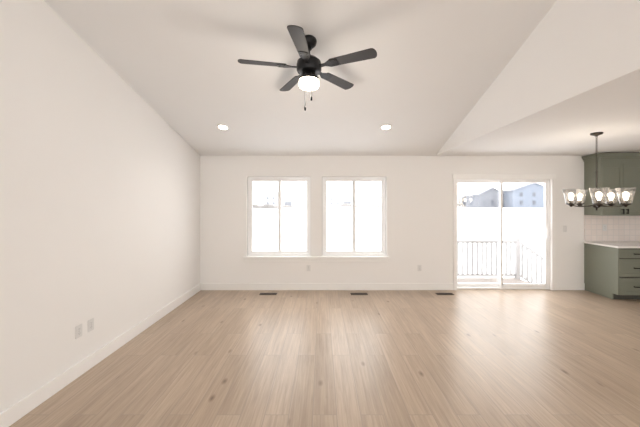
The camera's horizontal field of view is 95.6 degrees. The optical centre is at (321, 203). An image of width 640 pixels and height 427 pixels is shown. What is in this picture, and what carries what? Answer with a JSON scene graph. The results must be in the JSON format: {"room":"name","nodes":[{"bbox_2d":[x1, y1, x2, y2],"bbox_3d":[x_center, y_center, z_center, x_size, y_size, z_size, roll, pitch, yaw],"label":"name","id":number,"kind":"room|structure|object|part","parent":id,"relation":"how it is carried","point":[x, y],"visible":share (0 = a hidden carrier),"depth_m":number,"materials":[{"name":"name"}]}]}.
{"room":"living room","nodes":[
{"label":"living room","id":0,"kind":"room"},
{"bbox_2d":[0,0,199,412],"bbox_3d":[-2.341,-0.262,1.097,0.150,3.724,8.895,0,0,0],"label":"wall","id":1,"kind":"structure","parent":0,"point":[99,190],"depth_m":2.65,"materials":[{"name":"white paint"}]},
{"bbox_2d":[75,324,81,338],"bbox_3d":[-2.262,1.185,2.700,0.008,0.116,0.072,0,0,0],"label":"electrical outlet","id":2,"kind":"object","parent":1,"relation":"attached to","point":[78,331],"visible":1,"depth_m":2.69,"materials":[{"name":"white plastic"}]},
{"bbox_2d":[88,318,93,331],"bbox_3d":[-2.262,1.185,2.840,0.008,0.116,0.072,0,0,0],"label":"electrical outlet","id":3,"kind":"object","parent":1,"relation":"attached to","point":[90,324],"visible":1,"depth_m":2.84,"materials":[{"name":"white plastic"}]},
{"bbox_2d":[0,283,200,426],"bbox_3d":[-2.256,1.535,1.097,0.020,0.130,8.595,0,0,0],"label":"baseboard","id":4,"kind":"structure","parent":1,"relation":"attached to","point":[16,411],"depth_m":2.69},
{"bbox_2d":[9,289,639,426],"bbox_3d":[2.667,1.660,1.097,10.166,0.120,8.895,0,0,0],"label":"floor","id":5,"kind":"structure","parent":0,"point":[419,358],"depth_m":2.89,"materials":[{"name":"brown wood"}]},
{"bbox_2d":[259,293,276,294],"bbox_3d":[-0.954,1.597,5.150,0.300,0.005,0.110,0,0,0],"label":"floor vent","id":6,"kind":"object","parent":5,"relation":"in","point":[268,294],"visible":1,"depth_m":5.12,"materials":[{"name":"brown metal"}]},
{"bbox_2d":[350,293,367,294],"bbox_3d":[0.659,1.597,5.150,0.300,0.005,0.110,0,0,0],"label":"floor vent","id":7,"kind":"object","parent":5,"relation":"in","point":[358,293],"visible":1,"depth_m":5.15,"materials":[{"name":"brown metal"}]},
{"bbox_2d":[436,293,453,294],"bbox_3d":[2.179,1.597,5.150,0.300,0.005,0.110,0,0,0],"label":"floor vent","id":8,"kind":"object","parent":5,"relation":"in","point":[444,293],"visible":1,"depth_m":5.15,"materials":[{"name":"brown metal"}]},
{"bbox_2d":[584,245,639,298],"bbox_3d":[5.188,1.161,5.083,0.630,0.876,0.622,0,0,0],"label":"base cabinet","id":9,"kind":"object","parent":5,"relation":"on","point":[611,273],"depth_m":4.87,"materials":[{"name":"green wood"}]},
{"bbox_2d":[583,241,639,248],"bbox_3d":[6.223,0.710,5.070,2.749,0.030,0.645,0,0,0],"label":"countertop","id":10,"kind":"structure","parent":9,"relation":"on","point":[612,244],"depth_m":5.10,"materials":[{"name":"white stone"}]},
{"bbox_2d":[44,0,639,155],"bbox_3d":[2.742,-1.562,1.085,10.016,1.324,8.919,0,0,0],"label":"ceiling","id":11,"kind":"structure","parent":0,"point":[424,79],"depth_m":3.12,"materials":[{"name":"white paint"}]},
{"bbox_2d":[217,124,228,129],"bbox_3d":[-1.489,-1.154,4.361,0.176,0.048,0.171,0,0,0],"label":"recessed light","id":12,"kind":"object","parent":11,"relation":"in","point":[222,127],"visible":1,"depth_m":4.36,"materials":[{"name":"beige plastic"}]},
{"bbox_2d":[238,25,376,110],"bbox_3d":[-0.145,-1.214,2.731,1.248,0.717,1.236,0,0,0],"label":"fan","id":13,"kind":"object","parent":11,"relation":"hanging from","point":[308,66],"visible":1,"depth_m":2.67,"materials":[{"name":"black metal"}]},
{"bbox_3d":[-0.124,-1.374,2.763,0.236,0.397,0.236,0,0,0],"label":"motor","id":14,"kind":"part","parent":13,"relation":"part of","materials":[{"name":"black metal"}]},
{"bbox_2d":[380,124,391,129],"bbox_3d":[0.963,-1.154,4.361,0.176,0.048,0.171,0,0,0],"label":"recessed light","id":15,"kind":"object","parent":11,"relation":"in","point":[386,127],"visible":1,"depth_m":4.36,"materials":[{"name":"beige plastic"}]},
{"bbox_2d":[562,132,636,210],"bbox_3d":[3.484,-0.407,3.697,0.674,0.984,0.658,0,0,0],"label":"chandelier","id":16,"kind":"object","parent":11,"relation":"hanging from","point":[572,195],"visible":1,"depth_m":3.67,"materials":[{"name":"black metal"}]},
{"bbox_3d":[3.484,-0.098,3.697,0.674,0.190,0.658,0,0,0],"label":"lamp shade","id":17,"kind":"part","parent":16,"relation":"part of","materials":[{"name":"clear glass"}]},
{"bbox_2d":[200,156,583,289],"bbox_3d":[2.667,0.290,5.470,10.166,2.620,0.150,0,0,0],"label":"wall","id":18,"kind":"structure","parent":0,"point":[419,210],"depth_m":5.39,"materials":[{"name":"white paint"}]},
{"bbox_2d":[248,177,310,255],"bbox_3d":[-0.804,0.230,5.492,1.194,1.490,0.076,0,0,0],"label":"window","id":19,"kind":"structure","parent":18,"relation":"in","point":[279,252],"depth_m":5.46,"materials":[{"name":"white plastic"}]},
{"bbox_2d":[243,256,388,261],"bbox_3d":[-0.104,1.024,5.407,2.698,0.102,0.115,0,0,0],"label":"window sill","id":20,"kind":"structure","parent":18,"relation":"attached to","point":[316,258],"depth_m":5.38,"materials":[{"name":"white wood"}]},
{"bbox_2d":[322,177,385,255],"bbox_3d":[0.604,0.230,5.492,1.207,1.490,0.076,0,0,0],"label":"window","id":21,"kind":"structure","parent":18,"relation":"in","point":[354,251],"depth_m":5.46,"materials":[{"name":"white plastic"}]},
{"bbox_2d":[201,283,584,289],"bbox_3d":[1.312,1.535,5.385,7.117,0.130,0.020,0,0,0],"label":"baseboard","id":22,"kind":"structure","parent":18,"relation":"attached to","point":[348,286],"depth_m":5.38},
{"bbox_2d":[452,174,555,289],"bbox_3d":[3.381,0.525,5.450,1.911,2.150,0.170,0,0,0],"label":"door frame","id":23,"kind":"structure","parent":18,"relation":"in","point":[546,266],"depth_m":5.44,"materials":[{"name":"white plastic"}]},
{"bbox_3d":[4.218,0.550,5.420,0.032,0.240,0.040,0,0,0],"label":"handle","id":24,"kind":"part","parent":23,"relation":"part of","materials":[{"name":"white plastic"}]},
{"bbox_2d":[581,153,639,216],"bbox_3d":[5.221,-0.340,5.203,0.795,1.086,0.382,0,0,0],"label":"upper cabinet","id":25,"kind":"object","parent":18,"relation":"attached to","point":[615,170],"depth_m":5.05,"materials":[{"name":"green wood"}]},
{"bbox_2d":[584,214,639,241],"bbox_3d":[6.235,0.449,5.387,2.724,0.492,0.010,0,0,0],"label":"backsplash","id":26,"kind":"structure","parent":18,"relation":"attached to","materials":[{"name":"tile"}]},
{"bbox_2d":[602,224,606,230],"bbox_3d":[5.245,0.440,5.378,0.072,0.116,0.008,0,0,0],"label":"outlet","id":27,"kind":"object","parent":26,"relation":"attached to","point":[604,226],"depth_m":5.38,"materials":[{"name":"white plastic"}]},
{"bbox_2d":[436,0,639,154],"bbox_3d":[2.002,-1.524,1.022,0.410,1.248,8.745,0,0,0],"label":"wall","id":28,"kind":"structure","parent":0,"point":[568,49],"depth_m":2.44,"materials":[{"name":"white paint"}]},
{"label":"outside","id":29,"kind":"structure","parent":0,"visible":0},
{"bbox_2d":[253,205,543,215],"bbox_3d":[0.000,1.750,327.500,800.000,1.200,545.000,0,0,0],"label":"ground","id":30,"kind":"structure","parent":29,"point":[347,211],"depth_m":67.23,"materials":[{"name":"white snow"}]},
{"bbox_2d":[258,204,281,208],"bbox_3d":[-14.440,0.679,80.000,6.720,1.300,3.900,0,0,0],"label":"mound","id":31,"kind":"object","parent":30,"relation":"on","point":[268,205],"depth_m":78.82,"materials":[{"name":"white snow"}]},
{"bbox_2d":[264,192,294,205],"bbox_3d":[-21.800,-2.430,149.881,14.857,7.200,9.748,0,0,0],"label":"house","id":32,"kind":"structure","parent":30,"relation":"on","point":[272,199],"depth_m":145.49,"materials":[{"name":"white"}]},
{"bbox_2d":[327,192,351,205],"bbox_3d":[8.684,-2.730,169.703,17.400,7.800,10.030,0,0,6],"label":"house","id":33,"kind":"structure","parent":30,"relation":"on","point":[331,200],"depth_m":164.85,"materials":[{"name":"white"}]},
{"bbox_2d":[338,203,357,206],"bbox_3d":[9.700,0.500,105.000,8.400,1.400,4.290,0,0,0],"label":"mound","id":34,"kind":"object","parent":30,"relation":"on","point":[347,205],"depth_m":103.72,"materials":[{"name":"white snow"}]},
{"bbox_2d":[457,196,465,206],"bbox_3d":[55.000,-1.330,112.000,6.410,5.000,8.303,0,0,0],"label":"house","id":35,"kind":"structure","parent":30,"relation":"on","point":[463,204],"depth_m":108.15,"materials":[{"name":"white"}]},
{"bbox_2d":[457,193,466,198],"bbox_3d":[55.000,-2.935,112.000,7.251,2.290,9.144,0,0,0],"label":"rooftop","id":36,"kind":"object","parent":35,"relation":"on","point":[461,196],"depth_m":110.95,"materials":[{"name":"white"}]},
{"bbox_2d":[466,188,503,207],"bbox_3d":[53.300,-1.930,95.000,8.574,6.200,8.285,0,0,0],"label":"house","id":37,"kind":"structure","parent":30,"relation":"on","point":[481,199],"depth_m":91.04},
{"bbox_2d":[464,187,504,195],"bbox_3d":[53.300,-4.059,95.000,9.402,2.443,9.112,0,0,0],"label":"rooftop","id":38,"kind":"object","parent":37,"relation":"on","point":[480,191],"depth_m":93.38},
{"bbox_2d":[504,183,543,207],"bbox_3d":[62.998,-2.480,89.985,11.800,7.300,9.030,0,0,6],"label":"house","id":39,"kind":"structure","parent":30,"relation":"on","point":[530,195],"depth_m":85.76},
{"bbox_2d":[503,183,543,191],"bbox_3d":[63.000,-5.134,90.000,12.600,2.492,9.800,0,0,6],"label":"rooftop","id":40,"kind":"object","parent":39,"relation":"on","point":[513,187],"depth_m":88.31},
{"bbox_2d":[253,216,543,282],"bbox_3d":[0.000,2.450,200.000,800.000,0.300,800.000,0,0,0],"label":"snow","id":41,"kind":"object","parent":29,"point":[347,230],"depth_m":21.87,"materials":[{"name":"white snow"}]},
{"bbox_2d":[457,278,528,282],"bbox_3d":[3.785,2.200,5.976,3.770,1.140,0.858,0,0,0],"label":"floor","id":42,"kind":"structure","parent":41,"relation":"on","point":[460,280],"depth_m":6.18,"materials":[{"name":"white snow"}]},
{"bbox_2d":[457,238,543,282],"bbox_3d":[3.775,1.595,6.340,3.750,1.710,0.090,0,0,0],"label":"railing","id":43,"kind":"object","parent":42,"relation":"on","point":[517,263],"depth_m":6.29,"materials":[{"name":"white plastic"}]}
]}

